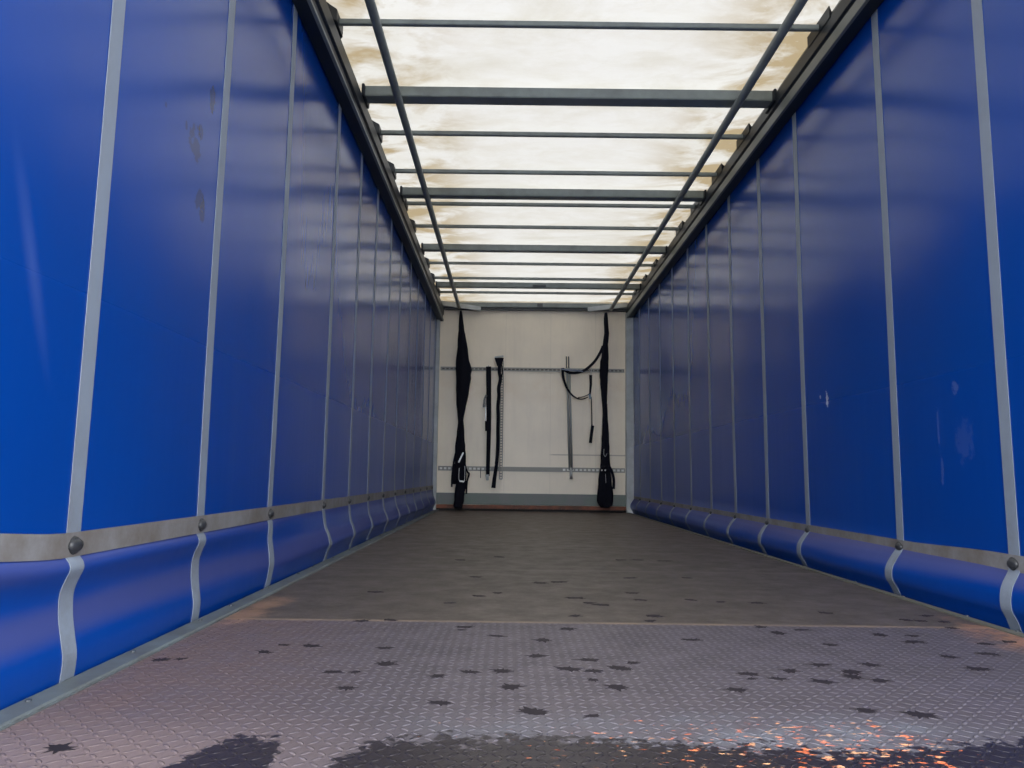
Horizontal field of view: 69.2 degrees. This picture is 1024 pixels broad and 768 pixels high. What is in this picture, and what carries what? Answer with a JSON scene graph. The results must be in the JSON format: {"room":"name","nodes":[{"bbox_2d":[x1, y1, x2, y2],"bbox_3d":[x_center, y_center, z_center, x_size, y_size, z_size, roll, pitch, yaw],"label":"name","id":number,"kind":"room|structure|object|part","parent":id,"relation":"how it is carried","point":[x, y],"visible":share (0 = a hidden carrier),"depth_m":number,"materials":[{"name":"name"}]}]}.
{"room":"cargo space","nodes":[
{"label":"cargo space","id":0,"kind":"room"},
{"bbox_2d":[0,0,436,709],"bbox_3d":[-0.917,-0.224,4.877,0.069,2.554,8.935,1,-7,0],"label":"wall","id":1,"kind":"structure","parent":0,"point":[218,327],"depth_m":2.07,"materials":[{"name":"blue plastic"}]},
{"bbox_2d":[0,510,437,730],"bbox_3d":[-0.908,1.055,4.727,0.062,0.111,8.950,1,-7,0],"label":"floor side rail","id":2,"kind":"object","parent":1,"relation":"attached to","point":[15,713],"depth_m":1.78,"materials":[{"name":"metal"}]},
{"bbox_2d":[292,0,443,320],"bbox_3d":[-0.897,-1.473,5.038,0.114,0.264,8.950,1,-7,0],"label":"roof rail","id":3,"kind":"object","parent":1,"relation":"attached to","point":[316,17],"depth_m":4.20,"materials":[{"name":"black metal"}]},
{"bbox_2d":[433,320,439,509],"bbox_3d":[-0.963,0.321,9.279,0.088,2.520,0.132,1,-7,0],"label":"trim","id":4,"kind":"structure","parent":1,"relation":"attached to","point":[435,445],"depth_m":9.22,"materials":[{"name":"grey paint"}]},
{"bbox_2d":[0,510,1023,767],"bbox_3d":[0.277,1.059,4.758,2.307,0.061,9.000,1,-7,0],"label":"floor","id":5,"kind":"structure","parent":0,"point":[452,638],"depth_m":1.68,"materials":[{"name":"grey metal"}]},
{"bbox_2d":[436,301,628,508],"bbox_3d":[0.277,0.282,9.362,2.550,2.710,0.050,1,-7,0],"label":"wall","id":6,"kind":"structure","parent":0,"point":[535,431],"depth_m":9.35,"materials":[{"name":"beige laminate"}]},
{"bbox_2d":[499,360,503,479],"bbox_3d":[-0.130,0.444,9.254,0.048,1.482,0.102,1,-7,0],"label":"bar","id":7,"kind":"object","parent":6,"relation":"attached to","point":[503,360],"visible":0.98,"depth_m":9.19,"materials":[{"name":"grey"}]},
{"bbox_2d":[436,493,625,512],"bbox_3d":[0.235,1.464,9.169,2.347,0.214,0.045,1,-7,0],"label":"baseboard","id":8,"kind":"structure","parent":6,"relation":"attached to","point":[444,501],"depth_m":9.16,"materials":[{"name":"grey metal"}]},
{"bbox_2d":[438,466,624,472],"bbox_3d":[0.243,1.061,9.232,2.322,0.056,0.015,1,-7,0],"label":"rail","id":9,"kind":"object","parent":6,"relation":"attached to","point":[446,468],"visible":0.78,"depth_m":9.22,"materials":[{"name":"grey metal"}]},
{"bbox_2d":[441,367,623,372],"bbox_3d":[0.259,-0.181,9.385,2.322,0.046,0.015,1,-7,0],"label":"rail","id":10,"kind":"object","parent":6,"relation":"attached to","point":[442,368],"visible":0.77,"depth_m":9.38,"materials":[{"name":"grey metal"}]},
{"bbox_2d":[483,365,490,480],"bbox_3d":[-0.311,0.472,9.216,0.108,1.440,0.131,1,-7,0],"label":"strap","id":11,"kind":"object","parent":10,"relation":"hanging from","point":[487,399],"visible":1,"depth_m":9.18,"materials":[{"name":"black fabric"}]},
{"bbox_2d":[491,355,503,487],"bbox_3d":[-0.177,0.458,9.163,0.130,1.640,0.040,1,-7,0],"label":"strap","id":12,"kind":"object","parent":10,"relation":"hanging from","point":[498,359],"visible":1,"depth_m":9.18,"materials":[{"name":"black fabric"}]},
{"bbox_2d":[566,356,572,478],"bbox_3d":[0.715,0.413,9.258,0.096,1.531,0.034,1,-7,0],"label":"pole","id":13,"kind":"object","parent":10,"relation":"attached to","point":[569,427],"visible":1,"depth_m":9.24,"materials":[{"name":"grey metal"}]},
{"bbox_2d":[589,367,593,442],"bbox_3d":[0.984,0.258,9.252,0.070,0.961,0.127,1,-7,0],"label":"strap","id":14,"kind":"object","parent":10,"relation":"hanging from","point":[590,376],"visible":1,"depth_m":9.20,"materials":[{"name":"black fabric"}]},
{"bbox_2d":[441,301,627,311],"bbox_3d":[0.281,-0.970,9.421,2.375,0.132,0.130,1,-7,0],"label":"header beam","id":15,"kind":"structure","parent":6,"relation":"attached to","point":[478,306],"depth_m":9.39,"materials":[{"name":"metal"}]},
{"bbox_3d":[-0.643,-0.984,9.364,0.500,0.122,0.025,1,-7,0],"label":"gusset plate","id":16,"kind":"part","parent":15,"relation":"part of","materials":[{"name":"grey paint"}]},
{"bbox_3d":[1.207,-0.969,9.373,0.500,0.122,0.025,1,-7,0],"label":"gusset plate","id":17,"kind":"part","parent":15,"relation":"part of","materials":[{"name":"grey paint"}]},
{"bbox_2d":[326,0,839,301],"bbox_3d":[0.318,-1.598,5.070,2.520,0.026,8.970,1,-7,0],"label":"ceiling","id":18,"kind":"structure","parent":0,"point":[420,56],"depth_m":4.57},
{"bbox_2d":[438,288,636,298],"bbox_3d":[0.297,-1.085,8.861,2.400,0.080,0.255,1,-7,0],"label":"bow","id":19,"kind":"object","parent":18,"relation":"attached to","point":[439,291],"visible":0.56,"depth_m":8.85,"materials":[{"name":"paint"}]},
{"bbox_2d":[435,281,640,292],"bbox_3d":[0.299,-1.108,8.470,2.328,0.081,0.160,1,-7,0],"label":"roof beam","id":20,"kind":"structure","parent":18,"relation":"attached to","point":[498,285],"depth_m":8.42,"materials":[{"name":"metal"}]},
{"bbox_2d":[431,273,647,284],"bbox_3d":[0.301,-1.163,8.225,2.400,0.080,0.255,1,-7,0],"label":"bow","id":21,"kind":"object","parent":18,"relation":"attached to","point":[434,277],"visible":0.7,"depth_m":8.21,"materials":[{"name":"paint"}]},
{"bbox_2d":[425,257,657,270],"bbox_3d":[0.304,-1.234,7.650,2.400,0.080,0.255,1,-7,0],"label":"bow","id":22,"kind":"object","parent":18,"relation":"attached to","point":[428,262],"visible":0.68,"depth_m":7.64,"materials":[{"name":"paint"}]},
{"bbox_3d":[1.482,-1.225,7.655,0.044,0.065,0.255,1,-7,0],"label":"plate","id":23,"kind":"part","parent":22,"relation":"part of","materials":[{"name":"black metal"}]},
{"bbox_2d":[421,243,667,257],"bbox_3d":[0.306,-1.278,7.091,2.328,0.081,0.160,1,-7,0],"label":"roof beam","id":24,"kind":"structure","parent":18,"relation":"attached to","point":[500,248],"depth_m":7.04,"materials":[{"name":"metal"}]},
{"bbox_2d":[410,219,684,235],"bbox_3d":[0.310,-1.373,6.518,2.400,0.080,0.255,1,-7,0],"label":"bow","id":25,"kind":"object","parent":18,"relation":"attached to","point":[677,229],"visible":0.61,"depth_m":6.51,"materials":[{"name":"paint"}]},
{"bbox_3d":[-0.868,-1.381,6.513,0.044,0.065,0.255,1,-7,0],"label":"plate","id":26,"kind":"part","parent":25,"relation":"part of","materials":[{"name":"black metal"}]},
{"bbox_3d":[1.488,-1.364,6.524,0.044,0.065,0.255,1,-7,0],"label":"plate","id":27,"kind":"part","parent":25,"relation":"part of","materials":[{"name":"black metal"}]},
{"bbox_2d":[403,198,698,214],"bbox_3d":[0.313,-1.440,5.977,2.400,0.080,0.255,1,-7,0],"label":"bow","id":28,"kind":"object","parent":18,"relation":"attached to","point":[693,207],"visible":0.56,"depth_m":5.97,"materials":[{"name":"paint"}]},
{"bbox_3d":[-0.865,-1.448,5.972,0.044,0.065,0.255,1,-7,0],"label":"plate","id":29,"kind":"part","parent":28,"relation":"part of","materials":[{"name":"black metal"}]},
{"bbox_3d":[1.491,-1.431,5.982,0.044,0.065,0.255,1,-7,0],"label":"plate","id":30,"kind":"part","parent":28,"relation":"part of","materials":[{"name":"black metal"}]},
{"bbox_2d":[400,186,706,205],"bbox_3d":[0.314,-1.448,5.711,2.328,0.081,0.160,1,-7,0],"label":"roof beam","id":31,"kind":"structure","parent":18,"relation":"attached to","point":[405,192],"depth_m":5.67,"materials":[{"name":"metal"}]},
{"bbox_2d":[365,0,460,308],"bbox_3d":[-0.641,-1.492,4.996,0.048,0.050,8.760,1,-7,0],"label":"rod","id":32,"kind":"object","parent":31,"relation":"attached to","point":[371,6],"visible":1,"depth_m":4.36,"materials":[{"name":"paint"}]},
{"bbox_2d":[451,311,471,508],"bbox_3d":[-0.619,0.296,9.187,0.230,2.459,0.104,1,-7,0],"label":"bundle","id":33,"kind":"object","parent":32,"relation":"hanging from","point":[463,367],"visible":1,"depth_m":9.17,"materials":[{"name":"fabric"}]},
{"bbox_2d":[609,0,807,310],"bbox_3d":[1.264,-1.467,5.003,0.048,0.050,8.760,1,-7,0],"label":"rod","id":34,"kind":"object","parent":31,"relation":"attached to","point":[794,12],"visible":1,"depth_m":4.33,"materials":[{"name":"paint"}]},
{"bbox_2d":[597,312,614,507],"bbox_3d":[1.159,0.303,9.187,0.219,2.427,0.113,2,-7,-10],"label":"bundle","id":35,"kind":"object","parent":34,"relation":"hanging from","point":[605,486],"visible":1,"depth_m":9.13,"materials":[{"name":"fabric"}]},
{"bbox_2d":[561,346,601,399],"bbox_3d":[0.885,-0.146,9.278,0.541,0.691,0.032,1,-7,0],"label":"strap","id":36,"kind":"object","parent":35,"relation":"hanging from","point":[563,370],"visible":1,"depth_m":9.28,"materials":[{"name":"black fabric"}]},
{"bbox_2d":[388,161,723,184],"bbox_3d":[0.316,-1.518,5.342,2.400,0.080,0.255,1,-7,0],"label":"bow","id":37,"kind":"object","parent":18,"relation":"attached to","point":[714,175],"visible":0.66,"depth_m":5.33,"materials":[{"name":"paint"}]},
{"bbox_3d":[-0.862,-1.526,5.337,0.044,0.065,0.255,1,-7,0],"label":"plate","id":38,"kind":"part","parent":37,"relation":"part of","materials":[{"name":"black metal"}]},
{"bbox_3d":[1.494,-1.509,5.347,0.044,0.065,0.255,1,-7,0],"label":"plate","id":39,"kind":"part","parent":37,"relation":"part of","materials":[{"name":"black metal"}]},
{"bbox_2d":[372,120,751,149],"bbox_3d":[0.319,-1.591,4.747,2.400,0.080,0.255,1,-7,0],"label":"bow","id":40,"kind":"object","parent":18,"relation":"attached to","point":[740,138],"visible":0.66,"depth_m":4.74,"materials":[{"name":"paint"}]},
{"bbox_3d":[-0.859,-1.599,4.741,0.044,0.065,0.255,1,-7,0],"label":"plate","id":41,"kind":"part","parent":40,"relation":"part of","materials":[{"name":"black metal"}]},
{"bbox_3d":[1.497,-1.582,4.752,0.044,0.065,0.255,1,-7,0],"label":"plate","id":42,"kind":"part","parent":40,"relation":"part of","materials":[{"name":"black metal"}]},
{"bbox_2d":[361,83,776,113],"bbox_3d":[0.322,-1.629,4.237,2.328,0.081,0.160,1,-7,0],"label":"roof beam","id":43,"kind":"structure","parent":18,"relation":"attached to","point":[370,94],"depth_m":4.19,"materials":[{"name":"metal"}]},
{"bbox_2d":[327,2,831,47],"bbox_3d":[0.325,-1.733,3.590,2.400,0.080,0.255,1,-7,0],"label":"bow","id":44,"kind":"object","parent":18,"relation":"attached to","point":[815,29],"visible":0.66,"depth_m":3.58,"materials":[{"name":"paint"}]},
{"bbox_3d":[-0.853,-1.742,3.585,0.044,0.065,0.255,1,-7,0],"label":"plate","id":45,"kind":"part","parent":44,"relation":"part of","materials":[{"name":"black metal"}]},
{"bbox_3d":[1.503,-1.725,3.596,0.044,0.065,0.255,1,-7,0],"label":"plate","id":46,"kind":"part","parent":44,"relation":"part of","materials":[{"name":"black metal"}]},
{"bbox_2d":[630,0,1023,632],"bbox_3d":[1.510,-0.191,4.885,0.077,2.555,8.935,1,-7,0],"label":"wall","id":47,"kind":"structure","parent":0,"point":[829,376],"depth_m":3.17,"materials":[{"name":"blue plastic"}]},
{"bbox_2d":[625,313,633,513],"bbox_3d":[1.469,0.354,9.288,0.099,2.520,0.132,1,-7,0],"label":"trim","id":48,"kind":"structure","parent":47,"relation":"attached to","point":[629,370],"depth_m":9.24,"materials":[{"name":"grey paint"}]},
{"bbox_2d":[626,0,882,317],"bbox_3d":[1.530,-1.479,5.052,0.114,0.222,8.950,1,-7,0],"label":"roof rail","id":49,"kind":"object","parent":47,"relation":"attached to","point":[848,17],"depth_m":4.24,"materials":[{"name":"black metal"}]},
{"bbox_2d":[629,513,1023,637],"bbox_3d":[1.448,1.089,4.735,0.036,0.107,8.950,1,-7,0],"label":"baseboard","id":50,"kind":"structure","parent":47,"relation":"attached to","point":[1016,632],"depth_m":2.91,"materials":[{"name":"grey metal"}]}
]}

